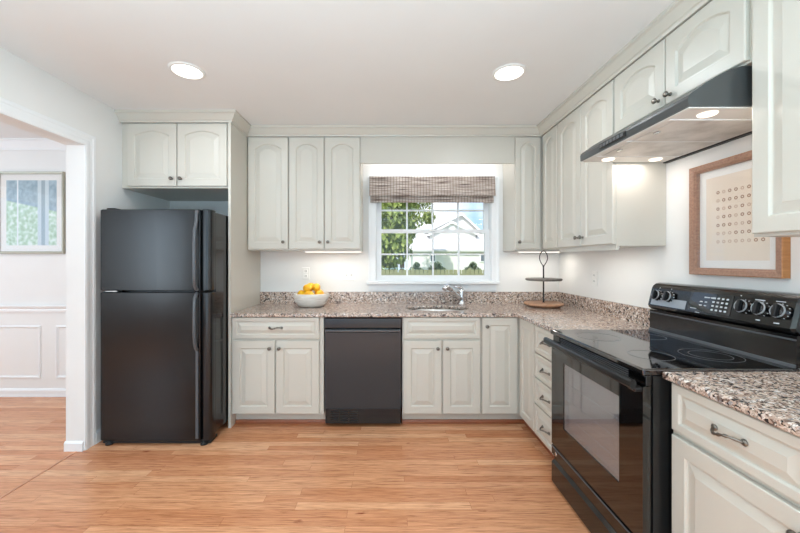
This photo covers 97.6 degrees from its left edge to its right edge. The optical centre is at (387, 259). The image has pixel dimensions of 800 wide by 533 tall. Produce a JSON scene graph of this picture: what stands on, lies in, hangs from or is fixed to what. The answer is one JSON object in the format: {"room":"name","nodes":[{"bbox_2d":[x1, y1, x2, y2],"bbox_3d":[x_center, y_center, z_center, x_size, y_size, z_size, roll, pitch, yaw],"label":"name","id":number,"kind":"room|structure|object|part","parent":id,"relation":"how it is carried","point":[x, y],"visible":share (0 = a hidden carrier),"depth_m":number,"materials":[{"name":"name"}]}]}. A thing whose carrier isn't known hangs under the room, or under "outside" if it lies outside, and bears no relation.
{"room":"kitchen","nodes":[
{"label":"kitchen","id":0,"kind":"room"},
{"bbox_2d":[0,47,169,440],"bbox_3d":[-2.199,0.082,0.917,0.127,2.512,5.035,0,0,0],"label":"wall","id":1,"kind":"structure","parent":0,"point":[22,83],"depth_m":2.46,"materials":[{"name":"paint"}]},
{"bbox_2d":[0,97,95,450],"bbox_3d":[-2.128,0.222,1.804,0.013,2.233,1.484,0,0,0],"label":"trim","id":2,"kind":"structure","parent":1,"relation":"attached to","point":[8,108],"depth_m":2.47,"materials":[{"name":"paint"}]},
{"bbox_2d":[64,441,83,451],"bbox_3d":[-2.200,1.304,2.451,0.128,0.068,0.014,0,0,0],"label":"baseboard","id":3,"kind":"object","parent":1,"relation":"attached to","point":[69,446],"visible":1,"depth_m":2.44,"materials":[{"name":"paint"}]},
{"bbox_2d":[96,428,101,443],"bbox_3d":[-2.128,1.293,2.990,0.014,0.090,0.888,0,0,0],"label":"baseboard","id":4,"kind":"structure","parent":1,"relation":"attached to","point":[98,432],"depth_m":2.56,"materials":[{"name":"paint"}]},
{"bbox_2d":[114,0,711,136],"bbox_3d":[-0.378,-1.134,1.992,3.512,0.080,2.265,0,0,0],"label":"trim","id":5,"kind":"structure","parent":1,"relation":"attached to","point":[677,13],"depth_m":2.77,"materials":[{"name":"paint"}]},
{"bbox_2d":[0,140,558,387],"bbox_3d":[-1.760,0.082,3.505,6.880,2.512,0.140,0,0,0],"label":"wall","id":6,"kind":"structure","parent":0,"point":[25,279],"depth_m":3.44,"materials":[{"name":"paint"}]},
{"bbox_2d":[0,326,40,377],"bbox_3d":[-3.926,0.901,3.429,1.047,0.517,0.012,0,0,0],"label":"trim","id":7,"kind":"structure","parent":6,"relation":"attached to","point":[39,327],"depth_m":3.43,"materials":[{"name":"paint"}]},
{"bbox_2d":[0,172,64,253],"bbox_3d":[-3.492,-0.462,3.421,0.655,0.800,0.027,0,0,0],"label":"framed print","id":8,"kind":"object","parent":6,"relation":"attached to","point":[32,204],"visible":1,"depth_m":3.43,"materials":[{"name":"beige"}]},
{"bbox_2d":[0,138,65,149],"bbox_3d":[-3.731,-1.125,3.400,2.938,0.097,0.070,0,0,0],"label":"trim","id":9,"kind":"structure","parent":6,"relation":"attached to","point":[5,143],"depth_m":3.40,"materials":[{"name":"paint"}]},
{"bbox_2d":[0,388,65,396],"bbox_3d":[-3.731,1.298,3.426,2.938,0.080,0.018,0,0,0],"label":"baseboard","id":10,"kind":"structure","parent":6,"relation":"attached to","point":[4,392],"depth_m":3.42,"materials":[{"name":"paint"}]},
{"bbox_2d":[0,305,65,311],"bbox_3d":[-3.731,0.479,3.420,2.938,0.067,0.030,0,0,0],"label":"trim","id":11,"kind":"structure","parent":6,"relation":"attached to","point":[3,308],"depth_m":3.42,"materials":[{"name":"paint"}]},
{"bbox_2d":[56,326,65,377],"bbox_3d":[-2.808,0.901,3.429,0.897,0.517,0.012,0,0,0],"label":"trim","id":12,"kind":"structure","parent":6,"relation":"attached to","point":[57,327],"depth_m":3.43,"materials":[{"name":"paint"}]},
{"bbox_2d":[122,123,227,200],"bbox_3d":[-1.704,-0.837,3.094,0.861,0.522,0.672,0,0,0],"label":"upper cabinet","id":13,"kind":"object","parent":6,"relation":"attached to","point":[166,161],"visible":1,"depth_m":2.79,"materials":[{"name":"paint"}]},
{"bbox_3d":[-1.886,-0.840,2.800,0.394,0.500,0.020,0,0,0],"label":"door","id":14,"kind":"part","parent":13,"relation":"part of","materials":[{"name":"paint"}]},
{"bbox_3d":[-1.484,-0.840,2.800,0.394,0.500,0.020,0,0,0],"label":"door","id":15,"kind":"part","parent":13,"relation":"part of","materials":[{"name":"paint"}]},
{"bbox_2d":[248,137,290,250],"bbox_3d":[-1.067,-0.592,3.253,0.365,1.012,0.361,0,0,0],"label":"upper cabinet","id":16,"kind":"object","parent":6,"relation":"attached to","point":[268,157],"visible":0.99,"depth_m":3.11,"materials":[{"name":"paint"}]},
{"bbox_2d":[302,267,309,279],"bbox_3d":[-0.805,0.133,3.430,0.076,0.120,0.010,0,0,0],"label":"wall outlet","id":17,"kind":"object","parent":6,"relation":"attached to","point":[305,270],"visible":1,"depth_m":3.43,"materials":[{"name":"white plastic"}]},
{"bbox_2d":[289,137,362,250],"bbox_3d":[-0.563,-0.592,3.253,0.638,1.012,0.361,0,0,0],"label":"upper cabinet","id":18,"kind":"object","parent":6,"relation":"attached to","point":[326,173],"visible":1,"depth_m":3.11,"materials":[{"name":"paint"}]},
{"bbox_3d":[-0.724,-0.594,3.115,0.309,0.992,0.020,0,0,0],"label":"door","id":19,"kind":"part","parent":18,"relation":"part of","materials":[{"name":"paint"}]},
{"bbox_2d":[304,251,361,251],"bbox_3d":[-0.500,-0.078,3.200,0.520,0.015,0.060,0,0,0],"label":"lamp","id":20,"kind":"object","parent":18,"relation":"attached to","point":[304,251],"visible":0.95,"depth_m":3.17,"materials":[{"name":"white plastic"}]},
{"bbox_3d":[-0.406,-0.594,3.115,0.312,0.992,0.020,0,0,0],"label":"door","id":21,"kind":"part","parent":18,"relation":"part of","materials":[{"name":"paint"}]},
{"bbox_2d":[361,137,513,163],"bbox_3d":[0.442,-0.980,3.127,1.370,0.237,0.018,0,0,0],"label":"valance board","id":22,"kind":"object","parent":18,"relation":"attached to","point":[374,150],"visible":1,"depth_m":3.12,"materials":[{"name":"paint"}]},
{"bbox_2d":[343,268,354,280],"bbox_3d":[-0.383,0.143,3.425,0.120,0.120,0.019,0,0,0],"label":"light switch","id":23,"kind":"object","parent":6,"relation":"attached to","point":[348,273],"visible":1,"depth_m":3.43,"materials":[{"name":"white plastic"}]},
{"bbox_2d":[366,177,499,290],"bbox_3d":[0.438,-0.253,3.473,1.296,1.121,0.200,0,0,0],"label":"window","id":24,"kind":"structure","parent":6,"relation":"in","point":[376,281],"depth_m":3.44,"materials":[{"name":"paint"}]},
{"bbox_2d":[369,176,495,202],"bbox_3d":[0.425,-0.681,3.378,1.210,0.252,0.058,0,0,0],"label":"window shade","id":25,"kind":"object","parent":24,"relation":"attached to","point":[382,189],"visible":1,"depth_m":3.37,"materials":[{"name":"grey fabric"}]},
{"bbox_3d":[0.448,-0.502,3.527,1.117,0.461,0.035,0,0,0],"label":"sash","id":26,"kind":"part","parent":24,"relation":"part of","materials":[{"name":"paint"}]},
{"bbox_2d":[381,203,483,228],"bbox_3d":[0.448,-0.498,3.529,1.027,0.380,0.022,0,0,0],"label":"grille","id":27,"kind":"object","parent":24,"relation":"attached to","point":[406,210],"depth_m":3.52,"materials":[{"name":"paint"}]},
{"bbox_3d":[0.448,-0.048,3.487,1.117,0.509,0.035,0,0,0],"label":"sash","id":28,"kind":"part","parent":24,"relation":"part of","materials":[{"name":"paint"}]},
{"bbox_2d":[381,233,484,274],"bbox_3d":[0.448,-0.057,3.489,1.027,0.418,0.022,0,0,0],"label":"grille","id":29,"kind":"object","parent":24,"relation":"attached to","point":[406,253],"depth_m":3.48,"materials":[{"name":"paint"}]},
{"bbox_2d":[503,137,541,250],"bbox_3d":[1.252,-0.592,3.253,0.250,1.012,0.361,0,0,0],"label":"upper cabinet","id":30,"kind":"object","parent":6,"relation":"attached to","point":[522,180],"visible":1,"depth_m":3.11,"materials":[{"name":"paint"}]},
{"bbox_3d":[1.243,-0.594,3.115,0.224,0.992,0.020,0,0,0],"label":"door","id":31,"kind":"part","parent":30,"relation":"part of","materials":[{"name":"paint"}]},
{"bbox_2d":[517,251,559,251],"bbox_3d":[1.400,-0.078,3.230,0.400,0.015,0.060,0,0,0],"label":"lamp","id":32,"kind":"object","parent":30,"relation":"attached to","point":[517,251],"visible":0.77,"depth_m":3.20,"materials":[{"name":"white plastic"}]},
{"bbox_2d":[0,397,590,532],"bbox_3d":[-1.760,1.388,0.927,7.120,0.100,5.295,0,0,0],"label":"floor","id":33,"kind":"structure","parent":0,"point":[328,477],"depth_m":2.11,"materials":[{"name":"brown wood"}]},
{"bbox_2d":[0,451,76,498],"bbox_3d":[-2.178,1.337,1.796,0.015,0.002,1.293,0,0,0],"label":"trim","id":34,"kind":"structure","parent":33,"relation":"on","point":[75,451],"depth_m":2.17,"materials":[{"name":"brown wood"}]},
{"bbox_2d":[101,208,227,445],"bbox_3d":[-1.679,0.480,2.924,0.805,1.716,0.901,0,0,0],"label":"refrigerator","id":35,"kind":"object","parent":33,"relation":"on","point":[164,272],"visible":0.89,"depth_m":2.52,"materials":[{"name":"black metal"}]},
{"bbox_3d":[-1.679,0.770,2.557,0.805,1.076,0.072,0,0,0],"label":"door","id":36,"kind":"part","parent":35,"relation":"part of","materials":[{"name":"black metal"}]},
{"bbox_3d":[-1.679,-0.072,2.557,0.805,0.588,0.072,0,0,0],"label":"freezer door","id":37,"kind":"part","parent":35,"relation":"part of","materials":[{"name":"black metal"}]},
{"bbox_3d":[-1.376,0.443,2.502,0.022,0.426,0.056,0,0,0],"label":"handle","id":38,"kind":"part","parent":35,"relation":"part of","materials":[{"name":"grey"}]},
{"bbox_3d":[-1.376,-0.067,2.503,0.023,0.584,0.057,0,0,0],"label":"handle","id":39,"kind":"part","parent":35,"relation":"part of","materials":[{"name":"grey metal"}]},
{"bbox_2d":[228,123,259,427],"bbox_3d":[-1.261,0.120,3.109,0.021,2.436,0.648,0,0,0],"label":"end panel","id":40,"kind":"object","parent":33,"relation":"on","point":[243,263],"visible":0.56,"depth_m":2.93,"materials":[{"name":"paint"}]},
{"bbox_2d":[232,317,324,418],"bbox_3d":[-0.881,0.881,3.085,0.735,0.854,0.690,0,0,0],"label":"base cabinet","id":41,"kind":"object","parent":33,"relation":"on","point":[278,363],"visible":0.96,"depth_m":2.78,"materials":[{"name":"paint"}]},
{"bbox_3d":[-1.068,0.933,2.790,0.334,0.580,0.020,0,0,0],"label":"door","id":42,"kind":"part","parent":41,"relation":"part of","materials":[{"name":"paint"}]},
{"bbox_3d":[-0.891,0.541,2.790,0.687,0.167,0.020,0,0,0],"label":"drawer","id":43,"kind":"part","parent":41,"relation":"part of","materials":[{"name":"paint"}]},
{"bbox_3d":[-0.719,0.933,2.790,0.342,0.580,0.020,0,0,0],"label":"door","id":44,"kind":"part","parent":41,"relation":"part of","materials":[{"name":"paint"}]},
{"bbox_2d":[235,419,325,423],"bbox_3d":[-0.879,1.323,2.867,0.737,0.029,0.016,0,0,0],"label":"trim","id":45,"kind":"structure","parent":33,"relation":"on","point":[238,421],"depth_m":2.86,"materials":[{"name":"brown wood"}]},
{"bbox_2d":[325,317,400,422],"bbox_3d":[-0.200,0.884,3.074,0.609,0.848,0.622,0,0,0],"label":"dishwasher","id":46,"kind":"object","parent":33,"relation":"on","point":[363,354],"visible":1,"depth_m":2.78,"materials":[{"name":"black plastic"}]},
{"bbox_3d":[-0.199,1.248,2.803,0.591,0.120,0.007,0,0,0],"label":"kick plate","id":47,"kind":"part","parent":46,"relation":"part of","materials":[{"name":"black metal"}]},
{"bbox_3d":[-0.200,0.561,2.784,0.597,0.026,0.042,0,0,0],"label":"handle","id":48,"kind":"part","parent":46,"relation":"part of","materials":[{"name":"grey"}]},
{"bbox_3d":[-0.200,0.503,2.793,0.609,0.086,0.024,0,0,0],"label":"control panel","id":49,"kind":"part","parent":46,"relation":"part of","materials":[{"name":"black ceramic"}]},
{"bbox_2d":[401,309,480,418],"bbox_3d":[0.429,0.881,3.089,0.628,0.854,0.682,0,0,0],"label":"base cabinet","id":50,"kind":"object","parent":33,"relation":"on","point":[441,356],"visible":0.99,"depth_m":2.78,"materials":[{"name":"paint"}]},
{"bbox_3d":[0.276,0.933,2.790,0.301,0.580,0.020,0,0,0],"label":"door","id":51,"kind":"part","parent":50,"relation":"part of","materials":[{"name":"paint"}]},
{"bbox_3d":[0.429,0.541,2.790,0.608,0.167,0.020,0,0,0],"label":"drawer","id":52,"kind":"part","parent":50,"relation":"part of","materials":[{"name":"paint"}]},
{"bbox_3d":[0.585,0.933,2.790,0.296,0.580,0.020,0,0,0],"label":"door","id":53,"kind":"part","parent":50,"relation":"part of","materials":[{"name":"paint"}]},
{"bbox_2d":[402,419,553,458],"bbox_3d":[0.624,1.323,2.491,1.015,0.029,0.767,0,0,0],"label":"trim","id":54,"kind":"structure","parent":33,"relation":"on","point":[404,421],"depth_m":2.86,"materials":[{"name":"brown wood"}]},
{"bbox_2d":[478,317,535,431],"bbox_3d":[1.208,0.881,2.958,0.925,0.854,0.943,0,0,0],"label":"base cabinet","id":55,"kind":"object","parent":33,"relation":"on","point":[508,351],"visible":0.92,"depth_m":2.78,"materials":[{"name":"paint"}]},
{"bbox_2d":[230,292,649,330],"bbox_3d":[0.215,0.383,2.770,2.928,0.142,1.328,0,0,0],"label":"countertop","id":56,"kind":"structure","parent":55,"relation":"on","point":[578,312],"depth_m":2.93,"materials":[{"name":"stone"}]},
{"bbox_2d":[294,292,328,307],"bbox_3d":[-0.700,0.362,3.200,0.316,0.120,0.316,0,0,0],"label":"fruit bowl","id":57,"kind":"object","parent":56,"relation":"on","point":[318,300],"visible":0.9,"depth_m":3.08,"materials":[{"name":"white ceramic"}]},
{"bbox_2d":[303,291,313,294],"bbox_3d":[-0.705,0.309,3.112,0.085,0.074,0.083,0,0,-37],"label":"lemon","id":58,"kind":"object","parent":57,"relation":"in","point":[306,292],"visible":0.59,"depth_m":3.09,"materials":[{"name":"yellow food"}]},
{"bbox_2d":[417,309,458,310],"bbox_3d":[0.432,0.544,3.075,0.563,0.180,0.342,0,0,0],"label":"sink","id":59,"kind":"object","parent":56,"relation":"in","point":[417,309],"visible":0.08,"depth_m":3.23,"materials":[{"name":"silver metal"}]},
{"bbox_2d":[442,284,464,304],"bbox_3d":[0.611,0.321,3.267,0.312,0.202,0.068,0,0,-40],"label":"faucet","id":60,"kind":"object","parent":56,"relation":"on","point":[461,296],"visible":1,"depth_m":3.31,"materials":[{"name":"silver metal"}]},
{"bbox_3d":[0.638,0.325,3.285,0.188,0.141,0.042,0,0,-42],"label":"spout","id":61,"kind":"part","parent":60,"relation":"part of","materials":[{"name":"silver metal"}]},
{"bbox_2d":[524,251,563,307],"bbox_3d":[1.413,0.168,3.180,0.336,0.509,0.336,0,0,0],"label":"tiered stand","id":62,"kind":"object","parent":56,"relation":"on","point":[532,303],"visible":1,"depth_m":3.11,"materials":[{"name":"brown wood"}]},
{"bbox_3d":[1.413,-0.014,3.180,0.082,0.144,0.008,0,0,0],"label":"loop handle","id":63,"kind":"part","parent":62,"relation":"part of","materials":[{"name":"grey metal"}]},
{"bbox_2d":[525,277,562,281],"bbox_3d":[1.413,0.176,3.180,0.310,0.021,0.310,0,0,0],"label":"tray","id":64,"kind":"object","parent":62,"relation":"on","point":[543,279],"depth_m":3.09,"materials":[{"name":"grey wood"}]},
{"bbox_2d":[524,300,563,307],"bbox_3d":[1.413,0.404,3.180,0.336,0.038,0.336,0,0,0],"label":"tray","id":65,"kind":"object","parent":62,"relation":"on","point":[532,303],"depth_m":3.10,"materials":[{"name":"brown wood"}]},
{"bbox_3d":[0.890,0.841,2.790,0.282,0.765,0.020,0,0,0],"label":"door","id":66,"kind":"part","parent":55,"relation":"part of","materials":[{"name":"paint"}]},
{"bbox_3d":[1.046,0.841,2.625,0.020,0.765,0.262,0,0,0],"label":"door","id":67,"kind":"part","parent":55,"relation":"part of","materials":[{"name":"paint"}]},
{"bbox_2d":[535,325,552,453],"bbox_3d":[1.331,0.881,2.295,0.670,0.854,0.378,0,0,0],"label":"base cabinet","id":68,"kind":"object","parent":33,"relation":"on","point":[543,354],"visible":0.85,"depth_m":2.33,"materials":[{"name":"paint"}]},
{"bbox_3d":[1.046,0.915,2.295,0.020,0.175,0.367,0,0,0],"label":"drawer","id":69,"kind":"part","parent":68,"relation":"part of","materials":[{"name":"paint"}]},
{"bbox_3d":[1.046,0.736,2.295,0.020,0.164,0.367,0,0,0],"label":"drawer","id":70,"kind":"part","parent":68,"relation":"part of","materials":[{"name":"paint"}]},
{"bbox_3d":[1.046,1.118,2.295,0.020,0.210,0.367,0,0,0],"label":"drawer","id":71,"kind":"part","parent":68,"relation":"part of","materials":[{"name":"paint"}]},
{"bbox_3d":[1.046,0.552,2.295,0.020,0.184,0.367,0,0,0],"label":"drawer","id":72,"kind":"part","parent":68,"relation":"part of","materials":[{"name":"paint"}]},
{"bbox_3d":[1.016,1.115,2.295,0.041,0.022,0.118,0,0,0],"label":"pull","id":73,"kind":"part","parent":68,"relation":"part of","materials":[{"name":"grey metal"}]},
{"bbox_2d":[543,283,799,532],"bbox_3d":[1.301,0.737,1.721,0.742,1.203,0.766,0,0,0],"label":"range","id":74,"kind":"object","parent":33,"relation":"on","point":[612,431],"visible":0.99,"depth_m":1.57,"materials":[{"name":"black metal"}]},
{"bbox_3d":[0.943,0.480,1.721,0.026,0.036,0.750,0,0,0],"label":"handle","id":75,"kind":"part","parent":74,"relation":"part of","materials":[{"name":"black metal"}]},
{"bbox_3d":[0.997,1.212,1.721,0.034,0.224,0.750,0,0,0],"label":"storage drawer","id":76,"kind":"part","parent":74,"relation":"part of","materials":[{"name":"black metal"}]},
{"bbox_3d":[0.995,0.789,1.721,0.030,0.603,0.750,0,0,0],"label":"oven door","id":77,"kind":"part","parent":74,"relation":"part of","materials":[{"name":"black glass"}]},
{"bbox_3d":[1.002,0.465,1.721,0.024,0.040,0.754,0,0,0],"label":"vent panel","id":78,"kind":"part","parent":74,"relation":"part of","materials":[{"name":"black metal"}]},
{"bbox_3d":[1.558,0.203,2.030,0.022,0.062,0.062,14,0,0],"label":"knob","id":79,"kind":"part","parent":74,"relation":"part of","materials":[{"name":"black plastic"}]},
{"bbox_3d":[1.558,0.203,1.947,0.022,0.062,0.062,14,0,0],"label":"knob","id":80,"kind":"part","parent":74,"relation":"part of","materials":[{"name":"black plastic"}]},
{"bbox_2d":[550,330,799,374],"bbox_3d":[1.277,0.430,1.721,0.606,0.028,0.766,0,0,0],"label":"cooktop","id":81,"kind":"object","parent":74,"relation":"in","point":[636,352],"depth_m":1.56,"materials":[{"name":"black glass"}]},
{"bbox_3d":[1.566,0.210,1.706,0.025,0.092,0.223,0,0,0],"label":"display panel","id":82,"kind":"part","parent":74,"relation":"part of","materials":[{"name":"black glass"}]},
{"bbox_3d":[1.558,0.203,1.539,0.022,0.062,0.062,14,0,0],"label":"knob","id":83,"kind":"part","parent":74,"relation":"part of","materials":[{"name":"black plastic"}]},
{"bbox_3d":[1.558,0.203,1.466,0.022,0.062,0.062,14,0,0],"label":"knob","id":84,"kind":"part","parent":74,"relation":"part of","materials":[{"name":"black plastic"}]},
{"bbox_3d":[1.558,0.203,1.393,0.022,0.062,0.062,14,0,0],"label":"knob","id":85,"kind":"part","parent":74,"relation":"part of","materials":[{"name":"black plastic"}]},
{"bbox_2d":[672,383,799,532],"bbox_3d":[1.357,0.881,1.089,0.670,0.854,0.475,0,0,0],"label":"base cabinet","id":86,"kind":"object","parent":33,"relation":"on","point":[734,471],"visible":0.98,"depth_m":1.09,"materials":[{"name":"paint"}]},
{"bbox_3d":[1.042,0.543,1.089,0.041,0.022,0.118,0,0,0],"label":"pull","id":87,"kind":"part","parent":86,"relation":"part of","materials":[{"name":"grey metal"}]},
{"bbox_2d":[662,372,799,436],"bbox_3d":[1.363,0.383,1.087,0.633,0.142,0.494,0,0,0],"label":"countertop","id":88,"kind":"structure","parent":86,"relation":"on","point":[772,398],"depth_m":1.13,"materials":[{"name":"stone"}]},
{"bbox_3d":[1.072,0.937,1.089,0.020,0.572,0.447,0,0,0],"label":"door","id":89,"kind":"part","parent":86,"relation":"part of","materials":[{"name":"paint"}]},
{"bbox_3d":[1.046,0.708,0.897,0.032,0.029,0.029,0,0,0],"label":"knob","id":90,"kind":"part","parent":86,"relation":"part of","materials":[{"name":"grey metal"}]},
{"bbox_2d":[0,0,674,139],"bbox_3d":[-1.760,-1.224,0.927,7.120,0.100,5.295,0,0,0],"label":"ceiling","id":91,"kind":"structure","parent":0,"point":[271,62],"depth_m":1.96,"materials":[{"name":"paint"}]},
{"bbox_2d":[168,61,205,79],"bbox_3d":[-1.245,-1.169,2.170,0.206,0.010,0.206,0,0,0],"label":"recessed light","id":92,"kind":"object","parent":91,"relation":"in","point":[186,70],"visible":1,"depth_m":2.15,"materials":[{"name":"white plastic"}]},
{"bbox_2d":[492,63,526,80],"bbox_3d":[0.757,-1.169,2.190,0.206,0.010,0.206,0,0,0],"label":"recessed light","id":93,"kind":"object","parent":91,"relation":"in","point":[508,72],"visible":1,"depth_m":2.17,"materials":[{"name":"white plastic"}]},
{"bbox_2d":[559,134,799,368],"bbox_3d":[1.740,0.082,0.927,0.120,2.512,5.295,0,0,0],"label":"wall","id":94,"kind":"structure","parent":0,"point":[628,276],"depth_m":2.10,"materials":[{"name":"paint"}]},
{"bbox_2d":[543,125,559,249],"bbox_3d":[1.518,-0.592,2.952,0.320,1.012,0.276,0,0,0],"label":"upper cabinet","id":95,"kind":"object","parent":94,"relation":"attached to","point":[550,139],"visible":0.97,"depth_m":2.93,"materials":[{"name":"paint"}]},
{"bbox_2d":[592,271,597,285],"bbox_3d":[1.675,0.148,2.840,0.010,0.120,0.076,0,0,0],"label":"wall outlet","id":96,"kind":"object","parent":94,"relation":"attached to","point":[594,273],"visible":1,"depth_m":2.82,"materials":[{"name":"white plastic"}]},
{"bbox_2d":[558,80,665,251],"bbox_3d":[1.502,-0.580,2.462,0.352,1.036,0.700,0,0,0],"label":"upper cabinet","id":97,"kind":"object","parent":94,"relation":"attached to","point":[602,205],"visible":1,"depth_m":2.23,"materials":[{"name":"paint"}]},
{"bbox_3d":[1.368,-0.594,2.640,0.020,0.992,0.336,0,0,0],"label":"door","id":98,"kind":"part","parent":97,"relation":"part of","materials":[{"name":"paint"}]},
{"bbox_3d":[1.386,-0.074,2.462,0.016,0.024,0.700,0,0,0],"label":"light rail","id":99,"kind":"part","parent":97,"relation":"part of","materials":[{"name":"paint"}]},
{"bbox_3d":[1.368,-0.594,2.292,0.020,0.992,0.349,0,0,0],"label":"door","id":100,"kind":"part","parent":97,"relation":"part of","materials":[{"name":"paint"}]},
{"bbox_2d":[614,0,751,132],"bbox_3d":[1.502,-0.925,1.715,0.352,0.346,0.786,0,0,0],"label":"upper cabinet","id":101,"kind":"object","parent":94,"relation":"attached to","point":[716,40],"visible":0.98,"depth_m":1.59,"materials":[{"name":"paint"}]},
{"bbox_3d":[1.368,-0.925,1.912,0.020,0.330,0.380,0,0,0],"label":"door","id":102,"kind":"part","parent":101,"relation":"part of","materials":[{"name":"paint"}]},
{"bbox_3d":[1.342,-0.797,1.756,0.032,0.029,0.029,0,0,0],"label":"knob","id":103,"kind":"part","parent":101,"relation":"part of","materials":[{"name":"grey metal"}]},
{"bbox_2d":[580,66,751,162],"bbox_3d":[1.414,-0.662,1.726,0.531,0.170,0.757,0,0,0],"label":"range hood","id":104,"kind":"object","parent":101,"relation":"attached to","point":[718,111],"visible":0.87,"depth_m":1.55,"materials":[{"name":"metal"},{"name":"dark plastic"},{"name":"paint"}]},
{"bbox_3d":[1.153,-0.616,1.805,0.005,0.026,0.210,0,0,0],"label":"control panel","id":105,"kind":"part","parent":104,"relation":"part of","materials":[{"name":"black"}]},
{"bbox_3d":[1.342,-0.797,1.683,0.032,0.029,0.029,0,0,0],"label":"knob","id":106,"kind":"part","parent":101,"relation":"part of","materials":[{"name":"grey metal"}]},
{"bbox_3d":[1.368,-0.925,1.524,0.020,0.330,0.383,0,0,0],"label":"door","id":107,"kind":"part","parent":101,"relation":"part of","materials":[{"name":"paint"}]},
{"bbox_2d":[689,150,790,278],"bbox_3d":[1.661,-0.210,1.687,0.035,0.575,0.455,0,0,0],"label":"framed print","id":108,"kind":"object","parent":94,"relation":"attached to","point":[722,242],"visible":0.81,"depth_m":1.71,"materials":[{"name":"beige paper"}]},
{"bbox_2d":[752,0,799,236],"bbox_3d":[1.502,-0.592,1.088,0.352,1.012,0.460,0,0,0],"label":"upper cabinet","id":109,"kind":"object","parent":94,"relation":"attached to","point":[775,23],"visible":1,"depth_m":1.24,"materials":[{"name":"paint"}]},
{"label":"outside","id":110,"kind":"structure","parent":0,"visible":0},
{"bbox_3d":[5.000,1.738,25.867,38.000,0.100,44.265,0,0,0],"label":"lawn","id":111,"kind":"structure","parent":110,"visible":0},
{"bbox_2d":[381,203,417,273],"bbox_3d":[-0.226,-1.254,15.015,3.164,5.895,2.562,0,0,0],"label":"tree","id":112,"kind":"object","parent":111,"relation":"on","point":[390,242],"visible":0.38,"depth_m":14.41,"materials":[{"name":"green plant"}]},
{"bbox_2d":[408,261,423,273],"bbox_3d":[1.148,0.870,13.998,0.648,1.636,0.529,0,0,24],"label":"shrub","id":113,"kind":"object","parent":111,"relation":"on","point":[416,266],"visible":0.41,"depth_m":13.93,"materials":[{"name":"green plant"}]},
{"bbox_2d":[400,203,435,273],"bbox_3d":[1.446,-1.431,19.098,2.360,6.248,1.640,0,0,0],"label":"tree","id":114,"kind":"object","parent":111,"relation":"on","point":[426,216],"visible":0.28,"depth_m":18.87,"materials":[{"name":"green plant"}]},
{"bbox_2d":[381,268,483,274],"bbox_3d":[2.700,0.978,11.554,12.600,1.420,0.152,0,0,0],"label":"picket fence","id":115,"kind":"object","parent":111,"relation":"on","point":[412,271],"visible":0.12,"depth_m":11.48,"materials":[{"name":"beige wood"}]},
{"bbox_2d":[427,261,446,273],"bbox_3d":[1.958,0.852,13.997,0.763,1.672,0.683,0,0,35],"label":"shrub","id":116,"kind":"object","parent":111,"relation":"on","point":[437,266],"visible":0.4,"depth_m":13.94,"materials":[{"name":"green plant"}]},
{"bbox_2d":[405,213,483,273],"bbox_3d":[4.378,-0.862,26.900,6.563,5.099,8.200,0,0,0],"label":"house","id":117,"kind":"structure","parent":111,"relation":"on","point":[443,242],"depth_m":23.45,"materials":[{"name":"white"}]},
{"bbox_2d":[463,261,480,273],"bbox_3d":[3.404,0.859,14.004,0.686,1.659,0.615,0,0,32],"label":"shrub","id":118,"kind":"object","parent":111,"relation":"on","point":[472,265],"visible":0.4,"depth_m":13.92,"materials":[{"name":"green plant"}]},
{"bbox_3d":[-0.785,0.310,3.177,0.074,0.074,0.104,0,0,-15],"label":"lemon","id":119,"kind":"object","parent":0,"visible":0},
{"bbox_2d":[303,284,311,291],"bbox_3d":[-0.729,0.256,3.165,0.083,0.074,0.085,0,0,-11],"label":"lemon","id":120,"kind":"object","parent":119,"relation":"on","point":[307,287],"visible":0.95,"depth_m":3.13,"materials":[{"name":"yellow food"}]},
{"bbox_3d":[-0.618,0.310,3.168,0.074,0.074,0.104,0,0,21],"label":"lemon","id":121,"kind":"object","parent":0,"visible":0},
{"bbox_2d":[312,283,319,290],"bbox_3d":[-0.655,0.249,3.193,0.083,0.074,0.085,0,0,-31],"label":"lemon","id":122,"kind":"object","parent":121,"relation":"on","point":[315,287],"visible":0.97,"depth_m":3.16,"materials":[{"name":"yellow food"}]}
]}

